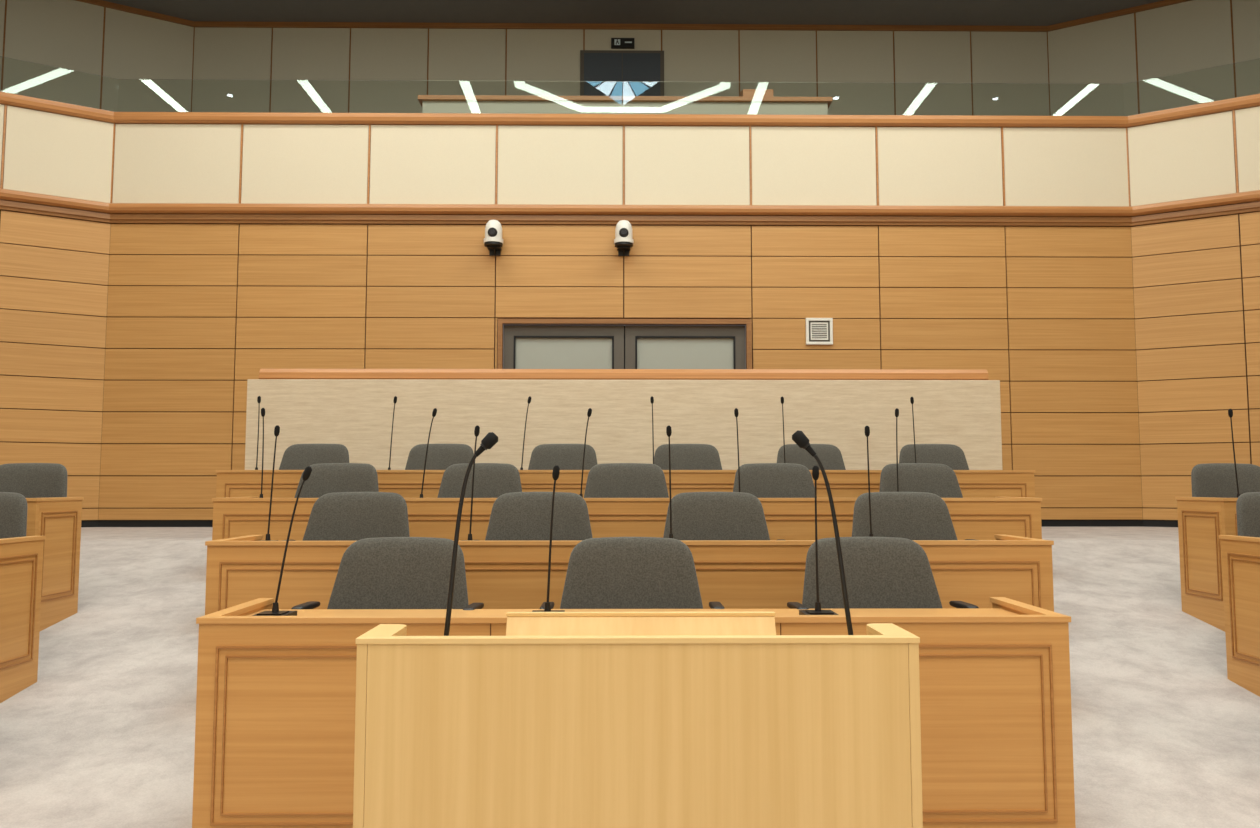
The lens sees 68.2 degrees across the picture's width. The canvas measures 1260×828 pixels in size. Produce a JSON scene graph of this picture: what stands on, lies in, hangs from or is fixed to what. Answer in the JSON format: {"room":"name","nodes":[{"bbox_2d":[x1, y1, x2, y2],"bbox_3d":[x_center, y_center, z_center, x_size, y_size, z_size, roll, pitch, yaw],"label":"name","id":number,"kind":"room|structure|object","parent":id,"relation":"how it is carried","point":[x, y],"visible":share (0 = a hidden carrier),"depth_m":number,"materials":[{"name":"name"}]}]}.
{"room":"assembly chamber","nodes":[
{"label":"assembly chamber","id":0,"kind":"room"},
{"bbox_2d":[0,104,113,520],"bbox_3d":[-7.412,-0.706,9.050,4.023,5.305,0.176,3,-5,-30],"label":"wall","id":1,"kind":"structure","parent":0,"point":[54,271],"depth_m":9.79,"materials":[{"name":"brown wood"}]},
{"bbox_2d":[0,0,193,111],"bbox_3d":[-9.448,-4.434,12.785,6.182,3.500,0.165,3,-5,-30],"label":"wall","id":2,"kind":"structure","parent":0,"point":[72,35],"depth_m":13.68,"materials":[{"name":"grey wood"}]},
{"bbox_2d":[98,123,1142,519],"bbox_3d":[-0.073,-0.624,10.137,11.169,5.305,0.176,0,-4,-1],"label":"wall","id":3,"kind":"structure","parent":0,"point":[195,312],"depth_m":10.13,"materials":[{"name":"brown wood"}]},
{"bbox_2d":[484,220,502,255],"bbox_3d":[-1.467,-1.907,10.010,0.210,0.355,0.255,0,-4,-1],"label":"dome camera","id":4,"kind":"object","parent":3,"relation":"attached to","point":[493,240],"visible":1,"depth_m":9.93,"materials":[{"name":"white plastic"}]},
{"bbox_2d":[614,220,633,255],"bbox_3d":[-0.067,-1.906,10.025,0.210,0.355,0.255,0,-4,-1],"label":"dome camera","id":5,"kind":"object","parent":3,"relation":"attached to","point":[623,241],"visible":1,"depth_m":9.95,"materials":[{"name":"white plastic"}]},
{"bbox_2d":[497,319,751,368],"bbox_3d":[-0.059,0.094,10.069,2.740,2.237,0.185,0,-4,-1],"label":"door","id":6,"kind":"structure","parent":3,"relation":"in","point":[528,343],"depth_m":10.12,"materials":[{"name":"grey glass"}]},
{"bbox_2d":[0,188,1259,226],"bbox_3d":[0.007,-2.697,3.212,18.120,0.210,14.000,0,-4,-1],"label":"trim","id":7,"kind":"structure","parent":3,"relation":"attached to","point":[10,200],"depth_m":10.10,"materials":[{"name":"brown wood"}]},
{"bbox_2d":[0,91,1259,127],"bbox_3d":[0.007,-3.760,3.377,18.460,0.125,14.170,0,-4,-1],"label":"trim","id":8,"kind":"structure","parent":3,"relation":"attached to","point":[257,118],"depth_m":10.19,"materials":[{"name":"red wood"}]},
{"bbox_2d":[0,56,1259,83],"bbox_3d":[0.007,-4.028,3.342,18.240,0.405,14.060,0,-4,-1],"label":"glass balustrade","id":9,"kind":"object","parent":8,"relation":"on","point":[0,56],"visible":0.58,"depth_m":10.36,"materials":[{"name":"clear glass"}]},
{"bbox_2d":[805,318,832,344],"bbox_3d":[2.052,-0.896,10.085,0.290,0.290,0.030,0,-4,-1],"label":"air vent","id":10,"kind":"object","parent":3,"relation":"in","point":[819,331],"visible":1,"depth_m":10.08,"materials":[{"name":"grey plastic"}]},
{"bbox_2d":[191,27,1049,115],"bbox_3d":[-0.112,-4.310,14.431,13.280,3.500,0.165,0,-4,-1],"label":"wall","id":11,"kind":"structure","parent":0,"point":[291,70],"depth_m":14.43,"materials":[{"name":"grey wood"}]},
{"bbox_2d":[580,50,663,95],"bbox_3d":[-0.121,-4.204,14.312,1.300,2.870,0.055,0,-4,-1],"label":"door","id":12,"kind":"structure","parent":11,"relation":"in","point":[595,65],"depth_m":14.37,"materials":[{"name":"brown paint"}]},
{"bbox_2d":[611,38,633,48],"bbox_3d":[-0.111,-5.745,14.414,0.360,0.140,0.084,0,-4,-1],"label":"exit sign","id":13,"kind":"object","parent":11,"relation":"attached to","point":[616,43],"visible":1,"depth_m":14.38,"materials":[{"name":"black plastic"}]},
{"bbox_2d":[0,527,1259,827],"bbox_3d":[0.007,1.136,2.923,18.600,0.913,14.400,0,-4,-1],"label":"floor","id":14,"kind":"structure","parent":0,"point":[104,735],"depth_m":4.21,"materials":[{"name":"grey carpet"}]},
{"bbox_2d":[0,492,27,538],"bbox_3d":[-3.279,0.837,4.469,0.674,0.919,0.549,0,-4,-1],"label":"chair","id":15,"kind":"object","parent":14,"relation":"on","point":[13,506],"visible":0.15,"depth_m":4.67,"materials":[{"name":"grey fabric"}]},
{"bbox_2d":[0,536,45,702],"bbox_3d":[-3.726,0.944,4.200,1.852,0.757,0.453,0,-4,-1],"label":"desk","id":16,"kind":"object","parent":14,"relation":"on","point":[21,558],"visible":1,"depth_m":4.27,"materials":[{"name":"brown wood"}]},
{"bbox_2d":[0,463,67,497],"bbox_3d":[-3.751,0.748,5.584,0.674,0.919,0.549,0,-4,-1],"label":"chair","id":17,"kind":"object","parent":14,"relation":"on","point":[31,480],"visible":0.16,"depth_m":5.79,"materials":[{"name":"grey fabric"}]},
{"bbox_2d":[26,497,83,630],"bbox_3d":[-4.658,0.856,5.310,2.772,0.755,0.453,0,-4,-1],"label":"desk","id":18,"kind":"object","parent":14,"relation":"on","point":[58,519],"visible":0.59,"depth_m":5.33,"materials":[{"name":"brown wood"}]},
{"bbox_2d":[279,444,349,469],"bbox_3d":[-2.333,0.662,6.709,0.674,0.919,0.549,0,-4,-1],"label":"chair","id":19,"kind":"object","parent":14,"relation":"on","point":[296,456],"visible":0.12,"depth_m":6.92,"materials":[{"name":"grey fabric"}]},
{"bbox_2d":[294,463,378,497],"bbox_3d":[-1.826,0.750,5.605,0.674,0.919,0.549,0,-4,2],"label":"chair","id":20,"kind":"object","parent":14,"relation":"on","point":[325,478],"visible":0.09,"depth_m":5.81,"materials":[{"name":"grey fabric"}]},
{"bbox_2d":[281,492,409,540],"bbox_3d":[-1.371,0.838,4.490,0.674,0.919,0.549,0,-4,1],"label":"chair","id":21,"kind":"object","parent":14,"relation":"on","point":[336,516],"visible":0.17,"depth_m":4.69,"materials":[{"name":"grey fabric"}]},
{"bbox_2d":[291,537,483,609],"bbox_3d":[-0.892,0.926,3.395,0.674,0.919,0.549,0,-4,3],"label":"chair","id":22,"kind":"object","parent":14,"relation":"on","point":[382,572],"visible":0.23,"depth_m":3.59,"materials":[{"name":"grey fabric"}]},
{"bbox_2d":[405,444,473,469],"bbox_3d":[-1.400,0.662,6.719,0.674,0.919,0.549,0,-4,-2],"label":"chair","id":23,"kind":"object","parent":14,"relation":"on","point":[439,456],"visible":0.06,"depth_m":6.93,"materials":[{"name":"grey fabric"}]},
{"bbox_2d":[437,463,521,497],"bbox_3d":[-0.929,0.750,5.614,0.674,0.919,0.549,0,-4,-1],"label":"chair","id":24,"kind":"object","parent":14,"relation":"on","point":[491,480],"visible":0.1,"depth_m":5.82,"materials":[{"name":"grey fabric"}]},
{"bbox_2d":[485,492,592,540],"bbox_3d":[-0.451,0.839,4.500,0.674,0.919,0.549,0,-4,-2],"label":"chair","id":25,"kind":"object","parent":14,"relation":"on","point":[515,516],"visible":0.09,"depth_m":4.70,"materials":[{"name":"grey fabric"}]},
{"bbox_2d":[528,444,596,469],"bbox_3d":[-0.496,0.663,6.729,0.674,0.919,0.549,0,-4,0],"label":"chair","id":26,"kind":"object","parent":14,"relation":"on","point":[543,456],"visible":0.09,"depth_m":6.94,"materials":[{"name":"grey fabric"}]},
{"bbox_2d":[245,379,1001,469],"bbox_3d":[-0.041,0.380,7.934,6.430,1.345,0.080,0,-4,-1],"label":"partition wall","id":27,"kind":"structure","parent":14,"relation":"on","point":[355,414],"depth_m":7.92,"materials":[{"name":"beige wood"}]},
{"bbox_2d":[259,369,988,379],"bbox_3d":[-0.043,0.339,8.130,6.310,1.457,0.275,0,-4,-1],"label":"rail","id":28,"kind":"object","parent":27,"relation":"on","point":[434,374],"visible":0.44,"depth_m":8.05,"materials":[{"name":"brown wood"}]},
{"bbox_2d":[216,470,1035,497],"bbox_3d":[-0.020,0.774,6.500,5.530,0.756,0.513,0,-4,-1],"label":"desk","id":29,"kind":"object","parent":14,"relation":"on","point":[230,483],"visible":0.2,"depth_m":6.27,"materials":[{"name":"brown wood"}]},
{"bbox_2d":[255,396,260,469],"bbox_3d":[-2.595,0.149,6.469,0.110,0.544,0.130,0,-4,-1],"label":"gooseneck microphone","id":30,"kind":"object","parent":29,"relation":"on","point":[258,397],"visible":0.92,"depth_m":6.46,"materials":[{"name":"black plastic"}]},
{"bbox_2d":[388,396,396,469],"bbox_3d":[-1.674,0.150,6.479,0.113,0.544,0.130,0,-4,-1],"label":"gooseneck microphone","id":31,"kind":"object","parent":29,"relation":"on","point":[395,397],"visible":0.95,"depth_m":6.47,"materials":[{"name":"black plastic"}]},
{"bbox_2d":[520,396,530,469],"bbox_3d":[-0.748,0.151,6.489,0.125,0.544,0.130,0,-4,-1],"label":"gooseneck microphone","id":32,"kind":"object","parent":29,"relation":"on","point":[529,397],"visible":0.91,"depth_m":6.48,"materials":[{"name":"black plastic"}]},
{"bbox_2d":[650,396,653,463],"bbox_3d":[0.165,0.151,6.499,0.110,0.544,0.130,0,-4,-1],"label":"gooseneck microphone","id":33,"kind":"object","parent":29,"relation":"on","point":[652,397],"visible":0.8,"depth_m":6.49,"materials":[{"name":"black plastic"}]},
{"bbox_2d":[781,397,784,462],"bbox_3d":[1.085,0.152,6.509,0.110,0.544,0.130,0,-4,-1],"label":"gooseneck microphone","id":34,"kind":"object","parent":29,"relation":"on","point":[782,398],"visible":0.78,"depth_m":6.50,"materials":[{"name":"black plastic"}]},
{"bbox_2d":[910,397,915,462],"bbox_3d":[2.005,0.153,6.519,0.110,0.544,0.130,0,-4,-1],"label":"gooseneck microphone","id":35,"kind":"object","parent":29,"relation":"on","point":[911,398],"visible":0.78,"depth_m":6.52,"materials":[{"name":"black plastic"}]},
{"bbox_2d":[584,463,668,497],"bbox_3d":[-0.018,0.751,5.624,0.674,0.919,0.549,0,-4,-2],"label":"chair","id":36,"kind":"object","parent":14,"relation":"on","point":[607,480],"visible":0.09,"depth_m":5.83,"materials":[{"name":"grey fabric"}]},
{"bbox_2d":[212,497,1041,540],"bbox_3d":[-0.008,0.862,5.390,4.610,0.755,0.513,0,-4,-1],"label":"desk","id":37,"kind":"object","parent":14,"relation":"on","point":[786,518],"visible":0.29,"depth_m":5.16,"materials":[{"name":"brown wood"}]},
{"bbox_2d":[259,408,264,497],"bbox_3d":[-2.123,0.239,5.364,0.110,0.544,0.130,0,-4,-1],"label":"gooseneck microphone","id":38,"kind":"object","parent":37,"relation":"on","point":[262,409],"visible":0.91,"depth_m":5.36,"materials":[{"name":"black plastic"}]},
{"bbox_2d":[420,408,436,497],"bbox_3d":[-1.184,0.240,5.375,0.148,0.543,0.130,0,-4,-1],"label":"gooseneck microphone","id":39,"kind":"object","parent":37,"relation":"on","point":[434,412],"visible":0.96,"depth_m":5.37,"materials":[{"name":"black plastic"}]},
{"bbox_2d":[579,408,591,496],"bbox_3d":[-0.279,0.240,5.384,0.119,0.544,0.130,0,-4,-1],"label":"gooseneck microphone","id":40,"kind":"object","parent":37,"relation":"on","point":[589,412],"visible":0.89,"depth_m":5.38,"materials":[{"name":"black plastic"}]},
{"bbox_2d":[734,408,739,491],"bbox_3d":[0.637,0.241,5.394,0.110,0.544,0.130,0,-4,-1],"label":"gooseneck microphone","id":41,"kind":"object","parent":37,"relation":"on","point":[736,413],"visible":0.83,"depth_m":5.39,"materials":[{"name":"black plastic"}]},
{"bbox_2d":[895,408,898,491],"bbox_3d":[1.557,0.242,5.404,0.110,0.544,0.130,0,-4,-1],"label":"gooseneck microphone","id":42,"kind":"object","parent":37,"relation":"on","point":[896,409],"visible":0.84,"depth_m":5.40,"materials":[{"name":"black plastic"}]},
{"bbox_2d":[205,534,1053,614],"bbox_3d":[0.004,0.949,4.271,3.690,0.757,0.513,0,-4,-1],"label":"desk","id":43,"kind":"object","parent":14,"relation":"on","point":[736,574],"visible":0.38,"depth_m":4.04,"materials":[{"name":"brown wood"}]},
{"bbox_2d":[259,425,279,540],"bbox_3d":[-1.650,0.326,4.250,0.113,0.544,0.130,0,-4,-1],"label":"gooseneck microphone","id":44,"kind":"object","parent":43,"relation":"on","point":[277,428],"visible":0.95,"depth_m":4.24,"materials":[{"name":"black plastic"}]},
{"bbox_2d":[461,425,479,540],"bbox_3d":[-0.731,0.326,4.260,0.110,0.544,0.130,0,-4,-1],"label":"gooseneck microphone","id":45,"kind":"object","parent":43,"relation":"on","point":[477,428],"visible":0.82,"depth_m":4.25,"materials":[{"name":"black plastic"}]},
{"bbox_2d":[666,425,673,538],"bbox_3d":[0.189,0.327,4.270,0.110,0.544,0.130,0,-4,-1],"label":"gooseneck microphone","id":46,"kind":"object","parent":43,"relation":"on","point":[668,428],"visible":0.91,"depth_m":4.26,"materials":[{"name":"black plastic"}]},
{"bbox_2d":[865,426,873,536],"bbox_3d":[1.109,0.328,4.280,0.110,0.544,0.130,0,-4,-1],"label":"gooseneck microphone","id":47,"kind":"object","parent":43,"relation":"on","point":[867,428],"visible":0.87,"depth_m":4.28,"materials":[{"name":"black plastic"}]},
{"bbox_2d":[539,537,724,608],"bbox_3d":[0.007,0.926,3.405,0.674,0.919,0.549,0,-4,-1],"label":"chair","id":48,"kind":"object","parent":14,"relation":"on","point":[605,572],"visible":0.26,"depth_m":3.60,"materials":[{"name":"grey fabric"}]},
{"bbox_2d":[192,597,1075,827],"bbox_3d":[0.016,1.037,3.171,2.770,0.751,0.513,0,-4,-1],"label":"desk","id":49,"kind":"object","parent":14,"relation":"on","point":[276,695],"visible":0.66,"depth_m":2.93,"materials":[{"name":"brown wood"}]},
{"bbox_2d":[252,466,311,615],"bbox_3d":[-1.163,0.433,3.154,0.182,0.511,0.130,0,-4,-1],"label":"gooseneck microphone","id":50,"kind":"object","parent":49,"relation":"on","point":[275,611],"visible":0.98,"depth_m":3.15,"materials":[{"name":"black plastic"}]},
{"bbox_2d":[532,465,564,611],"bbox_3d":[-0.280,0.432,3.164,0.110,0.514,0.130,0,-4,-1],"label":"gooseneck microphone","id":51,"kind":"object","parent":49,"relation":"on","point":[556,470],"visible":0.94,"depth_m":3.16,"materials":[{"name":"black plastic"}]},
{"bbox_2d":[799,465,837,614],"bbox_3d":[0.640,0.433,3.174,0.110,0.514,0.130,0,-4,-1],"label":"gooseneck microphone","id":52,"kind":"object","parent":49,"relation":"on","point":[815,470],"visible":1,"depth_m":3.17,"materials":[{"name":"black plastic"}]},
{"bbox_2d":[353,611,922,827],"bbox_3d":[0.017,0.889,2.038,1.194,0.873,0.203,0,-4,-1],"label":"lectern","id":53,"kind":"object","parent":14,"relation":"on","point":[561,719],"visible":1,"depth_m":1.96,"materials":[{"name":"brown wood"}]},
{"bbox_2d":[444,432,497,635],"bbox_3d":[-0.374,0.296,2.090,0.147,0.513,0.070,0,-4,-1],"label":"gooseneck microphone","id":54,"kind":"object","parent":53,"relation":"on","point":[491,438],"visible":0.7,"depth_m":2.10,"materials":[{"name":"black plastic"}]},
{"bbox_2d":[792,430,852,634],"bbox_3d":[0.453,0.294,2.099,0.162,0.518,0.070,0,-4,-1],"label":"gooseneck microphone","id":55,"kind":"object","parent":53,"relation":"on","point":[798,437],"visible":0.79,"depth_m":2.10,"materials":[{"name":"black plastic"}]},
{"bbox_2d":[654,444,721,469],"bbox_3d":[0.427,0.664,6.739,0.674,0.919,0.549,0,-4,-1],"label":"chair","id":56,"kind":"object","parent":14,"relation":"on","point":[682,456],"visible":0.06,"depth_m":6.95,"materials":[{"name":"grey fabric"}]},
{"bbox_2d":[663,492,783,539],"bbox_3d":[0.436,0.840,4.509,0.674,0.919,0.549,0,-4,-1],"label":"chair","id":57,"kind":"object","parent":14,"relation":"on","point":[695,515],"visible":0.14,"depth_m":4.71,"materials":[{"name":"grey fabric"}]},
{"bbox_2d":[733,463,814,497],"bbox_3d":[0.904,0.752,5.634,0.674,0.919,0.549,0,-4,-1],"label":"chair","id":58,"kind":"object","parent":14,"relation":"on","point":[761,480],"visible":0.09,"depth_m":5.84,"materials":[{"name":"grey fabric"}]},
{"bbox_2d":[777,444,845,469],"bbox_3d":[1.350,0.665,6.748,0.674,0.919,0.549,0,-4,-2],"label":"chair","id":59,"kind":"object","parent":14,"relation":"on","point":[830,456],"visible":0.09,"depth_m":6.96,"materials":[{"name":"grey fabric"}]},
{"bbox_2d":[787,537,978,609],"bbox_3d":[0.937,0.927,3.415,0.674,0.919,0.549,0,-4,-4],"label":"chair","id":60,"kind":"object","parent":14,"relation":"on","point":[880,572],"visible":0.35,"depth_m":3.61,"materials":[{"name":"grey fabric"}]},
{"bbox_2d":[852,492,974,539],"bbox_3d":[1.387,0.841,4.519,0.674,0.919,0.549,0,-4,-3],"label":"chair","id":61,"kind":"object","parent":14,"relation":"on","point":[908,515],"visible":0.2,"depth_m":4.72,"materials":[{"name":"grey fabric"}]},
{"bbox_2d":[879,463,962,497],"bbox_3d":[1.825,0.753,5.644,0.674,0.919,0.549,0,-4,-3],"label":"chair","id":62,"kind":"object","parent":14,"relation":"on","point":[941,480],"visible":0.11,"depth_m":5.85,"materials":[{"name":"grey fabric"}]},
{"bbox_2d":[899,444,968,469],"bbox_3d":[2.260,0.665,6.758,0.674,0.919,0.549,0,-4,1],"label":"chair","id":63,"kind":"object","parent":14,"relation":"on","point":[953,456],"visible":0.12,"depth_m":6.97,"materials":[{"name":"grey fabric"}]},
{"bbox_2d":[1175,497,1237,631],"bbox_3d":[4.701,0.863,5.411,2.772,0.755,0.453,0,-4,-1],"label":"desk","id":64,"kind":"object","parent":14,"relation":"on","point":[1201,520],"visible":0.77,"depth_m":5.39,"materials":[{"name":"brown wood"}]},
{"bbox_2d":[1228,409,1240,497],"bbox_3d":[3.539,0.244,5.426,0.125,0.544,0.130,0,-4,-1],"label":"gooseneck microphone","id":65,"kind":"object","parent":64,"relation":"on","point":[1230,411],"visible":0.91,"depth_m":5.42,"materials":[{"name":"black plastic"}]},
{"bbox_2d":[1191,463,1259,497],"bbox_3d":[3.793,0.754,5.665,0.674,0.919,0.549,0,-4,-1],"label":"chair","id":66,"kind":"object","parent":14,"relation":"on","point":[1217,480],"visible":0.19,"depth_m":5.88,"materials":[{"name":"grey fabric"}]},
{"bbox_2d":[1219,535,1259,696],"bbox_3d":[3.793,0.950,4.282,1.852,0.757,0.453,0,-4,-1],"label":"desk","id":67,"kind":"object","parent":14,"relation":"on","point":[1240,554],"visible":1,"depth_m":4.35,"materials":[{"name":"brown wood"}]},
{"bbox_2d":[1236,492,1259,537],"bbox_3d":[3.345,0.842,4.540,0.674,0.919,0.549,0,-4,-1],"label":"chair","id":68,"kind":"object","parent":14,"relation":"on","point":[1248,504],"visible":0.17,"depth_m":4.73,"materials":[{"name":"grey fabric"}]},
{"bbox_2d":[103,0,1162,25],"bbox_3d":[-0.014,-6.810,5.526,24.400,0.150,18.400,0,-4,-1],"label":"ceiling","id":69,"kind":"structure","parent":0,"point":[784,12],"depth_m":14.02,"materials":[{"name":"paint"}]},
{"bbox_2d":[1047,0,1259,115],"bbox_3d":[9.258,-4.419,12.987,6.182,3.500,0.165,-2,-5,29],"label":"wall","id":70,"kind":"structure","parent":0,"point":[1098,57],"depth_m":13.77,"materials":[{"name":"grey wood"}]},
{"bbox_2d":[75,0,1191,31],"bbox_3d":[-0.014,-6.695,5.518,24.000,0.079,18.000,0,-4,-1],"label":"trim","id":71,"kind":"structure","parent":70,"relation":"attached to","point":[215,24],"depth_m":14.43,"materials":[{"name":"brown wood"}]},
{"bbox_2d":[1125,106,1259,519],"bbox_3d":[7.288,-0.694,9.213,4.023,5.305,0.176,-2,-5,29],"label":"wall","id":72,"kind":"structure","parent":0,"point":[1196,282],"depth_m":9.88,"materials":[{"name":"brown wood"}]},
{"bbox_2d":[81,520,1177,526],"bbox_3d":[0.007,1.000,2.933,18.120,0.785,14.000,0,-4,-1],"label":"baseboard","id":73,"kind":"structure","parent":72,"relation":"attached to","point":[87,523],"depth_m":9.89,"materials":[{"name":"black"}]},
{"bbox_3d":[-0.014,-3.345,5.266,24.200,0.200,18.200,0,-4,-1],"label":"floor","id":74,"kind":"structure","parent":0,"visible":0},
{"bbox_2d":[418,95,832,114],"bbox_3d":[-0.057,-3.413,11.563,5.050,0.880,0.550,0,-4,-1],"label":"desk","id":75,"kind":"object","parent":74,"relation":"on","point":[522,104],"depth_m":11.36,"materials":[{"name":"red wood"}]},
{"bbox_2d":[740,89,772,96],"bbox_3d":[1.588,-3.967,11.648,0.420,0.239,0.300,0,-4,-1],"label":"lectern","id":76,"kind":"object","parent":75,"relation":"on","point":[745,92],"visible":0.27,"depth_m":11.53,"materials":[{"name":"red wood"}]}
]}

